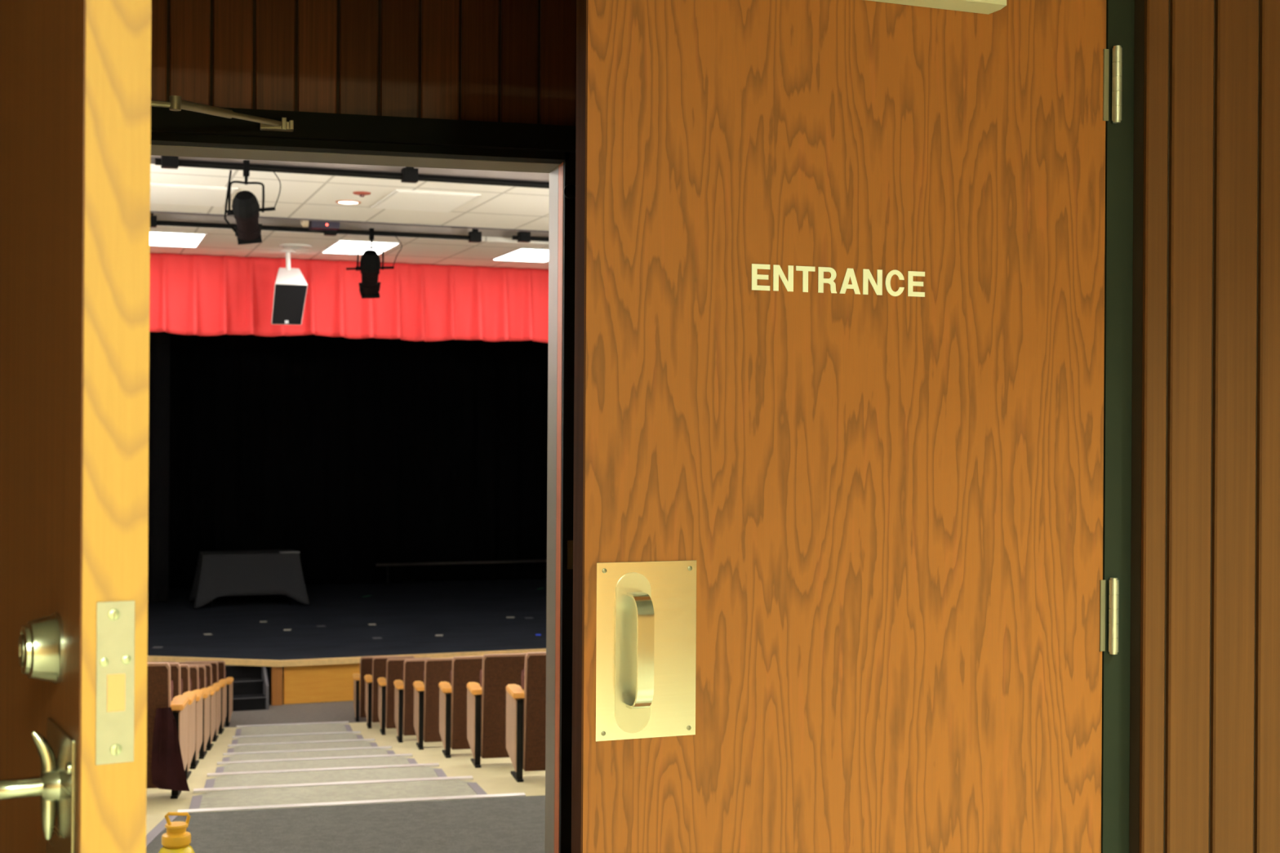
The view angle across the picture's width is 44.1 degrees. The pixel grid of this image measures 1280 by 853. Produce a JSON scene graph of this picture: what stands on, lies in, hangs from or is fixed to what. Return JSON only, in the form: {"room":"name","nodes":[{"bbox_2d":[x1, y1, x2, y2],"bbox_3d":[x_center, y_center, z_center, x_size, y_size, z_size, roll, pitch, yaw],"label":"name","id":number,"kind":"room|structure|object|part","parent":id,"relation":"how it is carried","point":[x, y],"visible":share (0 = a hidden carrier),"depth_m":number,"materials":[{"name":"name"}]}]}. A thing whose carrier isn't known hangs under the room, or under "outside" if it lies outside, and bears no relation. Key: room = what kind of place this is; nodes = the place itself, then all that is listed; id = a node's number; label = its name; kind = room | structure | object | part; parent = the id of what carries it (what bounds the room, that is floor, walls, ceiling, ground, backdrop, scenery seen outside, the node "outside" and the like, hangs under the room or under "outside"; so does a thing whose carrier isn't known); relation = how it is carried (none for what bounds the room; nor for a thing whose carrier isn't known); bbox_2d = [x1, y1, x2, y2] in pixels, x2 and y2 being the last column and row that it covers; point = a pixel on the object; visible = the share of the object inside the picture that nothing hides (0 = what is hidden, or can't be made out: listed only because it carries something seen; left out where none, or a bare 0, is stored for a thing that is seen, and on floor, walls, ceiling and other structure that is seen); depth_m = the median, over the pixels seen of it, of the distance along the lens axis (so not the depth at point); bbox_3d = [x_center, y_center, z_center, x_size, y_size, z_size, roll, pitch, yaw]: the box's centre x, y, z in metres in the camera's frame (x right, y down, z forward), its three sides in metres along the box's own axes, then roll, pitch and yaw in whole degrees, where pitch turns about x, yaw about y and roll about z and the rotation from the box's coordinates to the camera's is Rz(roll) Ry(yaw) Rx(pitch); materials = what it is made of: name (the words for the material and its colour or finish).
{"room":"event venue","nodes":[
{"label":"event venue","id":0,"kind":"room"},
{"bbox_2d":[146,666,545,852],"bbox_3d":[-3.775,2.590,15.300,18.000,1.758,23.490,0,0,-14],"label":"steps","id":1,"kind":"structure","parent":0,"point":[306,777],"depth_m":8.22,"materials":[{"name":"carpet"}]},
{"bbox_2d":[146,662,189,799],"bbox_3d":[-2.623,1.569,8.279,0.480,0.705,0.414,0,0,-9],"label":"seat","id":2,"kind":"object","parent":1,"relation":"on","point":[159,684],"visible":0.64,"depth_m":8.13,"materials":[{"name":"brown fabric"}]},
{"bbox_3d":[-2.634,1.550,8.134,0.399,0.642,0.131,0,0,-9],"label":"backrest","id":3,"kind":"part","parent":2,"relation":"part of","materials":[{"name":"brown fabric"}]},
{"bbox_2d":[151,707,190,791],"bbox_3d":[-2.413,1.665,8.117,0.194,0.451,0.072,0,0,-14],"label":"jacket","id":4,"kind":"object","parent":2,"relation":"hanging from","point":[167,770],"visible":1,"depth_m":8.09,"materials":[{"name":"red fabric"}]},
{"bbox_2d":[170,680,173,702],"bbox_3d":[-2.650,1.502,8.241,0.395,0.352,0.136,0,0,-9],"label":"seat cushion","id":5,"kind":"object","parent":2,"relation":"on","point":[171,682],"depth_m":8.28,"materials":[{"name":"brown fabric"}]},
{"bbox_3d":[-2.430,1.456,8.316,0.088,0.030,0.320,0,0,-9],"label":"armrest","id":6,"kind":"part","parent":2,"relation":"part of","materials":[{"name":"brown wood"}]},
{"bbox_3d":[-2.423,1.677,8.349,0.022,0.390,0.336,0,0,-9],"label":"panel","id":7,"kind":"part","parent":2,"relation":"part of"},
{"bbox_2d":[158,812,195,852],"bbox_3d":[-1.680,1.561,5.717,0.136,0.333,0.136,0,0,-28],"label":"water bottle","id":8,"kind":"object","parent":1,"relation":"on","point":[176,839],"visible":1,"depth_m":5.69,"materials":[{"name":"yellow plastic"}]},
{"bbox_3d":[-1.679,1.453,5.717,0.080,0.030,0.080,0,0,-28],"label":"spout lid","id":9,"kind":"part","parent":8,"relation":"part of","materials":[{"name":"orange plastic"}]},
{"bbox_2d":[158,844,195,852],"bbox_3d":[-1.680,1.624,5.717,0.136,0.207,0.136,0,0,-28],"label":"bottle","id":10,"kind":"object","parent":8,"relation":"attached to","point":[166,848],"depth_m":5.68,"materials":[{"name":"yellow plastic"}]},
{"bbox_3d":[-1.676,1.426,5.719,0.093,0.064,0.013,0,0,-28],"label":"loop handle","id":11,"kind":"part","parent":8,"relation":"part of","materials":[{"name":"orange plastic"}]},
{"bbox_2d":[168,662,196,779],"bbox_3d":[-2.932,1.757,9.517,0.480,0.705,0.414,0,0,-9],"label":"seat","id":12,"kind":"object","parent":1,"relation":"on","point":[175,667],"visible":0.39,"depth_m":9.48,"materials":[{"name":"brown wood"}]},
{"bbox_3d":[-2.942,1.738,9.372,0.399,0.642,0.131,0,0,-9],"label":"backrest","id":13,"kind":"part","parent":12,"relation":"part of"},
{"bbox_2d":[180,679,182,694],"bbox_3d":[-2.959,1.690,9.479,0.395,0.352,0.136,0,0,-9],"label":"seat cushion","id":14,"kind":"object","parent":12,"relation":"on","point":[181,681],"depth_m":9.52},
{"bbox_3d":[-2.739,1.643,9.554,0.088,0.030,0.320,0,0,-9],"label":"armrest","id":15,"kind":"part","parent":12,"relation":"part of","materials":[{"name":"brown wood"}]},
{"bbox_3d":[-2.732,1.865,9.588,0.022,0.390,0.336,0,0,-9],"label":"panel","id":16,"kind":"part","parent":12,"relation":"part of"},
{"bbox_2d":[179,664,204,769],"bbox_3d":[-3.223,1.948,10.728,0.480,0.705,0.414,0,0,-9],"label":"seat","id":17,"kind":"object","parent":1,"relation":"on","point":[184,668],"visible":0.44,"depth_m":10.65,"materials":[{"name":"beige fabric"}]},
{"bbox_3d":[-3.234,1.929,10.584,0.399,0.642,0.131,0,0,-9],"label":"backrest","id":18,"kind":"part","parent":17,"relation":"part of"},
{"bbox_3d":[-3.030,1.835,10.765,0.088,0.030,0.320,0,0,-9],"label":"armrest","id":19,"kind":"part","parent":17,"relation":"part of","materials":[{"name":"brown wood"}]},
{"bbox_3d":[-3.023,2.057,10.799,0.022,0.390,0.336,0,0,-9],"label":"panel","id":20,"kind":"part","parent":17,"relation":"part of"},
{"bbox_2d":[188,665,211,759],"bbox_3d":[-3.508,2.140,11.963,0.480,0.705,0.414,0,0,-9],"label":"seat","id":21,"kind":"object","parent":1,"relation":"on","point":[193,669],"visible":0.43,"depth_m":11.87,"materials":[{"name":"beige fabric"}]},
{"bbox_3d":[-3.519,2.122,11.818,0.399,0.642,0.131,0,0,-9],"label":"backrest","id":22,"kind":"part","parent":21,"relation":"part of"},
{"bbox_3d":[-3.315,2.027,12.000,0.088,0.030,0.320,0,0,-9],"label":"armrest","id":23,"kind":"part","parent":21,"relation":"part of","materials":[{"name":"brown wood"}]},
{"bbox_3d":[-3.308,2.249,12.033,0.022,0.390,0.336,0,0,-9],"label":"panel","id":24,"kind":"part","parent":21,"relation":"part of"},
{"bbox_2d":[174,661,227,734],"bbox_3d":[-4.286,2.627,15.417,0.480,0.705,0.414,0,0,-9],"label":"seat","id":25,"kind":"object","parent":1,"relation":"on","point":[214,664],"visible":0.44,"depth_m":15.32,"materials":[{"name":"brown wood"}]},
{"bbox_3d":[-4.296,2.609,15.273,0.399,0.642,0.131,0,0,-9],"label":"backrest","id":26,"kind":"part","parent":25,"relation":"part of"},
{"bbox_3d":[-4.092,2.514,15.454,0.088,0.030,0.320,0,0,-9],"label":"armrest","id":27,"kind":"part","parent":25,"relation":"part of","materials":[{"name":"brown wood"}]},
{"bbox_3d":[-4.086,2.736,15.488,0.022,0.390,0.336,0,0,-9],"label":"panel","id":28,"kind":"part","parent":25,"relation":"part of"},
{"bbox_2d":[186,663,222,742],"bbox_3d":[-4.064,2.491,14.373,0.480,0.705,0.414,0,0,-9],"label":"seat","id":29,"kind":"object","parent":1,"relation":"on","point":[209,675],"visible":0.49,"depth_m":14.28,"materials":[{"name":"brown wood"}]},
{"bbox_3d":[-4.074,2.473,14.229,0.399,0.642,0.131,0,0,-9],"label":"backrest","id":30,"kind":"part","parent":29,"relation":"part of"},
{"bbox_3d":[-3.871,2.378,14.411,0.088,0.030,0.320,0,0,-9],"label":"armrest","id":31,"kind":"part","parent":29,"relation":"part of","materials":[{"name":"brown wood"}]},
{"bbox_3d":[-3.864,2.600,14.444,0.022,0.390,0.336,0,0,-9],"label":"panel","id":32,"kind":"part","parent":29,"relation":"part of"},
{"bbox_2d":[197,665,217,751],"bbox_3d":[-3.783,2.321,13.157,0.480,0.705,0.414,0,0,-9],"label":"seat","id":33,"kind":"object","parent":1,"relation":"on","point":[202,668],"visible":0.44,"depth_m":13.06,"materials":[{"name":"beige fabric"}]},
{"bbox_3d":[-3.794,2.303,13.012,0.399,0.642,0.131,0,0,-9],"label":"backrest","id":34,"kind":"part","parent":33,"relation":"part of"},
{"bbox_3d":[-3.590,2.208,13.194,0.088,0.030,0.320,0,0,-9],"label":"armrest","id":35,"kind":"part","parent":33,"relation":"part of","materials":[{"name":"brown wood"}]},
{"bbox_3d":[-3.583,2.430,13.227,0.022,0.390,0.336,0,0,-9],"label":"panel","id":36,"kind":"part","parent":33,"relation":"part of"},
{"bbox_2d":[185,661,233,727],"bbox_3d":[-4.556,2.811,16.704,0.480,0.705,0.414,0,0,-9],"label":"seat","id":37,"kind":"object","parent":1,"relation":"on","point":[221,664],"visible":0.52,"depth_m":16.60,"materials":[{"name":"brown wood"}]},
{"bbox_3d":[-4.567,2.793,16.559,0.399,0.642,0.131,0,0,-9],"label":"backrest","id":38,"kind":"part","parent":37,"relation":"part of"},
{"bbox_3d":[-4.363,2.698,16.741,0.088,0.030,0.320,0,0,-9],"label":"armrest","id":39,"kind":"part","parent":37,"relation":"part of","materials":[{"name":"brown wood"}]},
{"bbox_3d":[-4.357,2.920,16.774,0.022,0.390,0.336,0,0,-9],"label":"panel","id":40,"kind":"part","parent":37,"relation":"part of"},
{"bbox_2d":[225,665,268,711],"bbox_3d":[-4.900,2.940,17.710,1.350,0.443,0.764,0,0,-20],"label":"steps","id":41,"kind":"structure","parent":1,"relation":"on","point":[248,694],"depth_m":17.75,"materials":[{"name":"black paint"}]},
{"bbox_2d":[146,577,546,706],"bbox_3d":[-6.560,2.891,21.627,15.500,0.520,8.881,0,0,-20],"label":"stage","id":42,"kind":"object","parent":1,"relation":"on","point":[319,664],"visible":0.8,"depth_m":20.83,"materials":[{"name":"paint"}]},
{"bbox_2d":[147,331,169,602],"bbox_3d":[-8.332,-0.221,23.155,2.754,5.665,0.142,0,0,-20],"label":"curtain","id":43,"kind":"object","parent":42,"relation":"on","point":[159,342],"visible":0.06,"depth_m":23.57,"materials":[{"name":"black fabric"}]},
{"bbox_2d":[207,595,290,607],"bbox_3d":[-5.822,2.265,23.500,1.332,0.765,0.660,0,0,-20],"label":"draped table","id":44,"kind":"object","parent":42,"relation":"on","point":[285,596],"visible":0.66,"depth_m":23.44,"materials":[{"name":"black paint"}]},
{"bbox_2d":[188,549,309,608],"bbox_3d":[-5.822,2.251,23.500,1.659,0.755,0.985,0,0,-20],"label":"tablecloth","id":45,"kind":"object","parent":44,"relation":"on","point":[246,572],"visible":1,"depth_m":23.18,"materials":[{"name":"grey fabric"}]},
{"bbox_2d":[279,551,299,553],"bbox_3d":[-5.215,1.870,23.486,0.280,0.012,0.200,0,0,-20],"label":"paper stack","id":46,"kind":"object","parent":45,"relation":"on","point":[281,552],"visible":1,"depth_m":23.41,"materials":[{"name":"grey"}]},
{"bbox_3d":[-7.573,2.921,18.576,6.825,0.447,0.043,0,0,10],"label":"black panel","id":47,"kind":"part","parent":42,"relation":"part of","materials":[{"name":"black paint"}]},
{"bbox_3d":[-4.133,2.943,17.934,0.120,0.447,0.160,0,0,-20],"label":"corner post","id":48,"kind":"part","parent":42,"relation":"part of","materials":[{"name":"brown wood"}]},
{"bbox_3d":[-0.927,2.964,19.084,6.652,0.447,0.030,0,0,-20],"label":"panel","id":49,"kind":"part","parent":42,"relation":"part of","materials":[{"name":"brown wood"}]},
{"bbox_2d":[375,560,546,586],"bbox_3d":[-2.312,2.489,27.152,4.472,0.362,0.300,0,0,-20],"label":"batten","id":50,"kind":"object","parent":42,"relation":"on","point":[387,565],"visible":0.56,"depth_m":26.81,"materials":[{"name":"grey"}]},
{"bbox_2d":[352,656,387,722],"bbox_3d":[-2.867,2.822,17.099,0.480,0.705,0.414,0,0,-14],"label":"seat","id":51,"kind":"object","parent":1,"relation":"on","point":[366,663],"visible":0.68,"depth_m":16.92,"materials":[{"name":"brown wood"}]},
{"bbox_3d":[-3.080,2.928,17.087,0.022,0.390,0.336,0,0,-14],"label":"panel","id":52,"kind":"part","parent":51,"relation":"part of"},
{"bbox_3d":[-3.058,2.707,17.059,0.088,0.030,0.320,0,0,-14],"label":"armrest","id":53,"kind":"part","parent":51,"relation":"part of","materials":[{"name":"brown wood"}]},
{"bbox_3d":[-2.801,2.804,16.970,0.399,0.642,0.131,0,0,-14],"label":"backrest","id":54,"kind":"part","parent":51,"relation":"part of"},
{"bbox_2d":[364,656,414,728],"bbox_3d":[-2.519,2.638,15.832,0.480,0.705,0.414,0,0,-14],"label":"seat","id":55,"kind":"object","parent":1,"relation":"on","point":[379,664],"visible":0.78,"depth_m":15.65,"materials":[{"name":"brown fabric"}]},
{"bbox_3d":[-2.732,2.745,15.820,0.022,0.390,0.336,0,0,-14],"label":"panel","id":56,"kind":"part","parent":55,"relation":"part of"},
{"bbox_3d":[-2.711,2.523,15.792,0.088,0.030,0.320,0,0,-14],"label":"armrest","id":57,"kind":"part","parent":55,"relation":"part of","materials":[{"name":"brown wood"}]},
{"bbox_3d":[-2.454,2.620,15.703,0.399,0.642,0.131,0,0,-14],"label":"backrest","id":58,"kind":"part","parent":55,"relation":"part of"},
{"bbox_2d":[377,657,431,735],"bbox_3d":[-2.217,2.503,14.808,0.480,0.705,0.414,0,0,-14],"label":"seat","id":59,"kind":"object","parent":1,"relation":"on","point":[394,667],"visible":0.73,"depth_m":14.63,"materials":[{"name":"brown wood"}]},
{"bbox_3d":[-2.429,2.610,14.796,0.022,0.390,0.336,0,0,-14],"label":"panel","id":60,"kind":"part","parent":59,"relation":"part of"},
{"bbox_3d":[-2.408,2.388,14.768,0.088,0.030,0.320,0,0,-14],"label":"armrest","id":61,"kind":"part","parent":59,"relation":"part of","materials":[{"name":"brown wood"}]},
{"bbox_3d":[-2.151,2.485,14.679,0.399,0.642,0.131,0,0,-14],"label":"backrest","id":62,"kind":"part","parent":59,"relation":"part of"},
{"bbox_2d":[393,658,426,742],"bbox_3d":[-1.876,2.333,13.606,0.480,0.705,0.414,0,0,-14],"label":"seat","id":63,"kind":"object","parent":1,"relation":"on","point":[414,669],"visible":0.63,"depth_m":13.42,"materials":[{"name":"brown wood"}]},
{"bbox_3d":[-2.089,2.440,13.594,0.022,0.390,0.336,0,0,-14],"label":"panel","id":64,"kind":"part","parent":63,"relation":"part of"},
{"bbox_3d":[-2.067,2.218,13.566,0.088,0.030,0.320,0,0,-14],"label":"armrest","id":65,"kind":"part","parent":63,"relation":"part of","materials":[{"name":"brown wood"}]},
{"bbox_3d":[-1.810,2.316,13.476,0.399,0.642,0.131,0,0,-14],"label":"backrest","id":66,"kind":"part","parent":63,"relation":"part of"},
{"bbox_2d":[413,657,453,750],"bbox_3d":[-1.539,2.153,12.427,0.480,0.705,0.414,0,0,-14],"label":"seat","id":67,"kind":"object","parent":1,"relation":"on","point":[426,704],"visible":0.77,"depth_m":12.24,"materials":[{"name":"brown wood"}]},
{"bbox_3d":[-1.752,2.259,12.415,0.022,0.390,0.336,0,0,-14],"label":"panel","id":68,"kind":"part","parent":67,"relation":"part of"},
{"bbox_3d":[-1.730,2.037,12.387,0.088,0.030,0.320,0,0,-14],"label":"armrest","id":69,"kind":"part","parent":67,"relation":"part of","materials":[{"name":"brown wood"}]},
{"bbox_3d":[-1.473,2.135,12.298,0.399,0.642,0.131,0,0,-14],"label":"backrest","id":70,"kind":"part","parent":67,"relation":"part of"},
{"bbox_2d":[438,656,483,758],"bbox_3d":[-1.181,1.961,11.211,0.480,0.705,0.414,0,0,-14],"label":"seat","id":71,"kind":"object","parent":1,"relation":"on","point":[465,669],"visible":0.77,"depth_m":11.03,"materials":[{"name":"brown fabric"}]},
{"bbox_3d":[-1.394,2.067,11.199,0.022,0.390,0.336,0,0,-14],"label":"panel","id":72,"kind":"part","parent":71,"relation":"part of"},
{"bbox_3d":[-1.373,1.845,11.171,0.088,0.030,0.320,0,0,-14],"label":"armrest","id":73,"kind":"part","parent":71,"relation":"part of","materials":[{"name":"brown wood"}]},
{"bbox_2d":[450,670,452,710],"bbox_3d":[-1.141,1.894,11.186,0.395,0.352,0.136,0,0,-14],"label":"seat cushion","id":74,"kind":"object","parent":71,"relation":"on","point":[451,670],"depth_m":11.15,"materials":[{"name":"brown fabric"}]},
{"bbox_3d":[-1.116,1.943,11.081,0.399,0.642,0.131,0,0,-14],"label":"backrest","id":75,"kind":"part","parent":71,"relation":"part of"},
{"bbox_2d":[466,653,526,768],"bbox_3d":[-0.849,1.770,10.009,0.480,0.705,0.414,0,0,-14],"label":"seat","id":76,"kind":"object","parent":1,"relation":"on","point":[486,701],"visible":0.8,"depth_m":9.83,"materials":[{"name":"brown wood"}]},
{"bbox_3d":[-1.062,1.876,9.997,0.022,0.390,0.336,0,0,-14],"label":"panel","id":77,"kind":"part","parent":76,"relation":"part of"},
{"bbox_3d":[-1.041,1.654,9.969,0.088,0.030,0.320,0,0,-14],"label":"armrest","id":78,"kind":"part","parent":76,"relation":"part of","materials":[{"name":"brown wood"}]},
{"bbox_2d":[480,668,482,708],"bbox_3d":[-0.809,1.704,9.985,0.395,0.352,0.136,0,0,-14],"label":"seat cushion","id":79,"kind":"object","parent":76,"relation":"on","point":[481,670],"depth_m":9.93,"materials":[{"name":"brown fabric"}]},
{"bbox_3d":[-0.784,1.752,9.880,0.399,0.642,0.131,0,0,-14],"label":"backrest","id":80,"kind":"part","parent":76,"relation":"part of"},
{"bbox_2d":[506,652,546,782],"bbox_3d":[-0.495,1.582,8.782,0.480,0.705,0.414,0,0,-14],"label":"seat","id":81,"kind":"object","parent":1,"relation":"on","point":[526,705],"visible":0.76,"depth_m":8.61,"materials":[{"name":"brown fabric"}]},
{"bbox_3d":[-0.708,1.688,8.770,0.022,0.390,0.336,0,0,-14],"label":"panel","id":82,"kind":"part","parent":81,"relation":"part of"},
{"bbox_3d":[-0.686,1.467,8.742,0.088,0.030,0.320,0,0,-14],"label":"armrest","id":83,"kind":"part","parent":81,"relation":"part of","materials":[{"name":"brown wood"}]},
{"bbox_2d":[521,668,524,707],"bbox_3d":[-0.455,1.516,8.758,0.395,0.352,0.136,0,0,-14],"label":"seat cushion","id":84,"kind":"object","parent":81,"relation":"on","point":[522,671],"depth_m":8.71,"materials":[{"name":"brown fabric"}]},
{"bbox_3d":[-0.430,1.564,8.653,0.399,0.642,0.131,0,0,-14],"label":"backrest","id":85,"kind":"part","parent":81,"relation":"part of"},
{"bbox_2d":[150,164,549,269],"bbox_3d":[-3.768,-1.999,10.386,18.000,0.050,15.994,0,0,-20],"label":"ceiling","id":86,"kind":"structure","parent":0,"point":[304,196],"depth_m":14.61,"materials":[{"name":"tile"}]},
{"bbox_2d":[150,231,207,247],"bbox_3d":[-4.956,-1.973,16.634,0.660,0.015,1.250,0,0,-20],"label":"recessed light","id":87,"kind":"object","parent":86,"relation":"in","point":[157,237],"visible":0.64,"depth_m":16.52,"materials":[{"name":"white plastic"}]},
{"bbox_2d":[150,182,238,207],"bbox_3d":[-3.852,-1.966,13.443,0.720,0.015,1.150,0,0,-20],"label":"ceiling light panel","id":88,"kind":"object","parent":86,"relation":"attached to","point":[162,193],"visible":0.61,"depth_m":13.34,"materials":[{"name":"white plastic"}]},
{"bbox_2d":[271,249,307,324],"bbox_3d":[-3.979,-1.564,17.883,0.385,0.821,0.468,0,0,-20],"label":"speaker","id":89,"kind":"object","parent":86,"relation":"hanging from","point":[291,286],"visible":1,"depth_m":17.80},
{"bbox_2d":[271,284,307,324],"bbox_3d":[-3.952,-1.376,17.804,0.373,0.440,0.145,0,0,-20],"label":"grille","id":90,"kind":"object","parent":89,"relation":"attached to","point":[289,300],"depth_m":17.79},
{"bbox_2d":[279,244,311,248],"bbox_3d":[-3.753,-1.961,17.192,0.350,0.022,0.350,0,0,-20],"label":"ceiling vent","id":91,"kind":"object","parent":86,"relation":"in","point":[283,246],"visible":1,"depth_m":17.13,"materials":[{"name":"white"}]},
{"bbox_2d":[335,200,360,204],"bbox_3d":[-2.552,-1.959,13.807,0.222,0.013,0.222,0,0,-20],"label":"recessed light","id":92,"kind":"object","parent":86,"relation":"in","point":[340,202],"visible":1,"depth_m":13.76,"materials":[{"name":"white plastic"}]},
{"bbox_2d":[149,253,548,342],"bbox_3d":[-4.510,-1.506,18.266,13.004,0.935,0.227,0,0,-20],"label":"valance","id":93,"kind":"object","parent":86,"relation":"hanging from","point":[198,295],"visible":0.44,"depth_m":18.73,"materials":[{"name":"red fabric"}]},
{"bbox_2d":[150,156,549,232],"bbox_3d":[-4.700,-1.998,12.948,18.000,0.064,2.773,0,0,-20],"label":"pipe","id":94,"kind":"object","parent":86,"relation":"attached to","point":[152,158],"depth_m":14.88,"materials":[{"name":"grey metal"}]},
{"bbox_2d":[320,239,399,254],"bbox_3d":[-3.074,-1.961,17.310,0.660,0.015,1.250,0,0,-20],"label":"recessed light","id":95,"kind":"object","parent":86,"relation":"in","point":[340,246],"visible":0.79,"depth_m":17.10,"materials":[{"name":"white plastic"}]},
{"bbox_2d":[352,191,370,196],"bbox_3d":[-2.335,-1.946,13.252,0.150,0.036,0.150,0,0,-20],"label":"ceiling detector","id":96,"kind":"object","parent":86,"relation":"attached to","point":[361,193],"visible":1,"depth_m":13.21,"materials":[{"name":"brown plastic"}]},
{"bbox_2d":[371,189,481,212],"bbox_3d":[-1.872,-1.954,13.710,0.720,0.015,1.150,0,0,-20],"label":"ceiling light panel","id":97,"kind":"object","parent":86,"relation":"attached to","point":[398,199],"visible":1,"depth_m":13.62,"materials":[{"name":"white plastic"}]},
{"bbox_2d":[491,247,548,262],"bbox_3d":[-1.214,-1.949,17.967,0.660,0.015,1.250,0,0,-20],"label":"recessed light","id":98,"kind":"object","parent":86,"relation":"in","point":[535,255],"visible":0.75,"depth_m":17.96,"materials":[{"name":"white plastic"}]},
{"bbox_2d":[150,155,549,237],"bbox_3d":[-4.713,-2.421,12.992,18.000,0.779,4.913,0,0,-20],"label":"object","id":99,"kind":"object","parent":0,"point":[538,176],"depth_m":15.60,"materials":[{"name":"black metal"}]},
{"bbox_2d":[150,212,481,242],"bbox_3d":[-3.257,-2.351,15.888,3.408,0.836,0.107,0,0,-20],"label":"pipe","id":100,"kind":"object","parent":99,"relation":"hanging from","point":[474,236],"visible":0.61,"depth_m":15.91,"materials":[{"name":"black metal"}]},
{"bbox_2d":[300,220,339,231],"bbox_3d":[-3.187,-2.368,15.711,0.372,0.802,0.227,0,0,-20],"label":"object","id":101,"kind":"object","parent":100,"relation":"attached to","point":[314,225],"visible":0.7,"depth_m":15.64,"materials":[{"name":"grey plastic"}]},
{"bbox_2d":[346,227,402,298],"bbox_3d":[-2.704,-1.665,16.158,0.479,0.709,0.402,0,0,18],"label":"spotlight","id":102,"kind":"object","parent":100,"relation":"hanging from","point":[370,267],"visible":1,"depth_m":16.08,"materials":[{"name":"black metal"}]},
{"bbox_3d":[-2.788,-1.379,16.267,0.186,0.135,0.182,0,0,-20],"label":"colour frame","id":103,"kind":"part","parent":102,"relation":"part of","materials":[{"name":"black"}]},
{"bbox_3d":[-2.756,-1.617,16.123,0.484,0.058,0.040,0,0,-18],"label":"tilt knob","id":104,"kind":"part","parent":102,"relation":"part of","materials":[{"name":"black metal"}]},
{"bbox_2d":[155,155,549,188],"bbox_3d":[-1.232,-2.337,12.611,5.053,0.838,0.106,0,0,-20],"label":"pipe","id":105,"kind":"object","parent":99,"relation":"hanging from","point":[408,174],"visible":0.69,"depth_m":12.24,"materials":[{"name":"black metal"}]},
{"bbox_2d":[223,160,280,244],"bbox_3d":[-3.001,-1.706,12.072,0.385,0.627,0.351,0,0,43],"label":"spotlight","id":106,"kind":"object","parent":105,"relation":"hanging from","point":[246,208],"visible":1,"depth_m":11.97,"materials":[{"name":"black metal"}]},
{"bbox_3d":[-3.014,-1.472,12.170,0.183,0.160,0.174,0,0,-20],"label":"colour frame","id":107,"kind":"part","parent":106,"relation":"part of","materials":[{"name":"black metal"}]},
{"bbox_3d":[-2.964,-1.642,12.028,0.363,0.078,0.040,0,0,-14],"label":"tilt knob","id":108,"kind":"part","parent":106,"relation":"part of","materials":[{"name":"black"}]},
{"bbox_2d":[511,231,548,242],"bbox_3d":[-0.205,-2.344,16.999,2.406,0.811,0.106,0,0,-20],"label":"pipe","id":109,"kind":"object","parent":99,"relation":"hanging from","point":[522,236],"visible":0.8,"depth_m":16.60,"materials":[{"name":"black metal"}]},
{"bbox_2d":[151,0,576,125],"bbox_3d":[-0.929,0.219,3.778,18.000,2.950,0.180,0,0,-14],"label":"wall","id":110,"kind":"structure","parent":0,"point":[488,60],"depth_m":3.76,"materials":[{"name":"brown wood"}]},
{"bbox_2d":[150,106,575,852],"bbox_3d":[-1.099,0.504,3.716,1.925,2.478,0.230,0,0,-14],"label":"doorway","id":111,"kind":"structure","parent":110,"relation":"in","point":[315,137],"depth_m":3.85,"materials":[{"name":"black metal"}]},
{"bbox_2d":[151,95,293,132],"bbox_3d":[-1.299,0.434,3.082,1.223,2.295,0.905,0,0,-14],"label":"door closer","id":112,"kind":"object","parent":111,"relation":"attached to","point":[175,103],"depth_m":3.42,"materials":[{"name":"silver metal"}]},
{"bbox_3d":[-0.166,0.313,3.850,0.022,0.070,0.003,0,0,-14],"label":"strike plate","id":113,"kind":"part","parent":111,"relation":"part of","materials":[{"name":"brown metal"}]},
{"bbox_2d":[1128,0,1279,852],"bbox_3d":[2.147,0.064,3.068,2.766,2.900,0.265,0,0,-14],"label":"wall","id":114,"kind":"structure","parent":0,"point":[1205,666],"depth_m":2.64,"materials":[{"name":"brown wood"}]},
{"bbox_3d":[-1.835,0.038,2.090,5.433,2.900,0.265,0,0,-14],"label":"wall","id":115,"kind":"structure","parent":0,"visible":0},
{"bbox_2d":[1101,0,1134,852],"bbox_3d":[-0.142,0.324,2.527,1.933,2.350,0.225,0,0,-14],"label":"doorway","id":116,"kind":"structure","parent":115,"relation":"in","point":[1120,14],"depth_m":2.64,"materials":[{"name":"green metal"}]},
{"bbox_2d":[0,0,151,852],"bbox_3d":[-0.721,0.344,1.678,0.127,2.278,1.150,0,0,-30],"label":"door","id":117,"kind":"structure","parent":116,"relation":"attached to","point":[75,75],"depth_m":1.22,"materials":[{"name":"brown wood"}]},
{"bbox_3d":[-0.522,0.290,1.260,0.135,0.040,0.057,0,0,27],"label":"lever handle","id":118,"kind":"part","parent":117,"relation":"part of","materials":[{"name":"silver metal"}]},
{"bbox_3d":[-0.459,0.374,1.248,0.003,0.270,0.110,0,0,-30],"label":"lever plate","id":119,"kind":"part","parent":117,"relation":"part of","materials":[{"name":"metal"}]},
{"bbox_3d":[-0.399,0.195,1.201,0.028,0.123,0.002,0,0,-30],"label":"lock plate","id":120,"kind":"part","parent":117,"relation":"part of","materials":[{"name":"gold metal"}]},
{"bbox_2d":[571,0,1122,852],"bbox_3d":[0.386,0.351,2.393,0.939,2.278,0.271,0,0,-21],"label":"door","id":121,"kind":"structure","parent":116,"relation":"attached to","point":[838,583],"depth_m":2.46,"materials":[{"name":"brown wood"}]},
{"bbox_3d":[0.010,0.332,2.347,0.159,0.263,0.003,0,0,-21],"label":"pull plate","id":122,"kind":"part","parent":121,"relation":"part of","materials":[{"name":"gold metal"}]}
]}

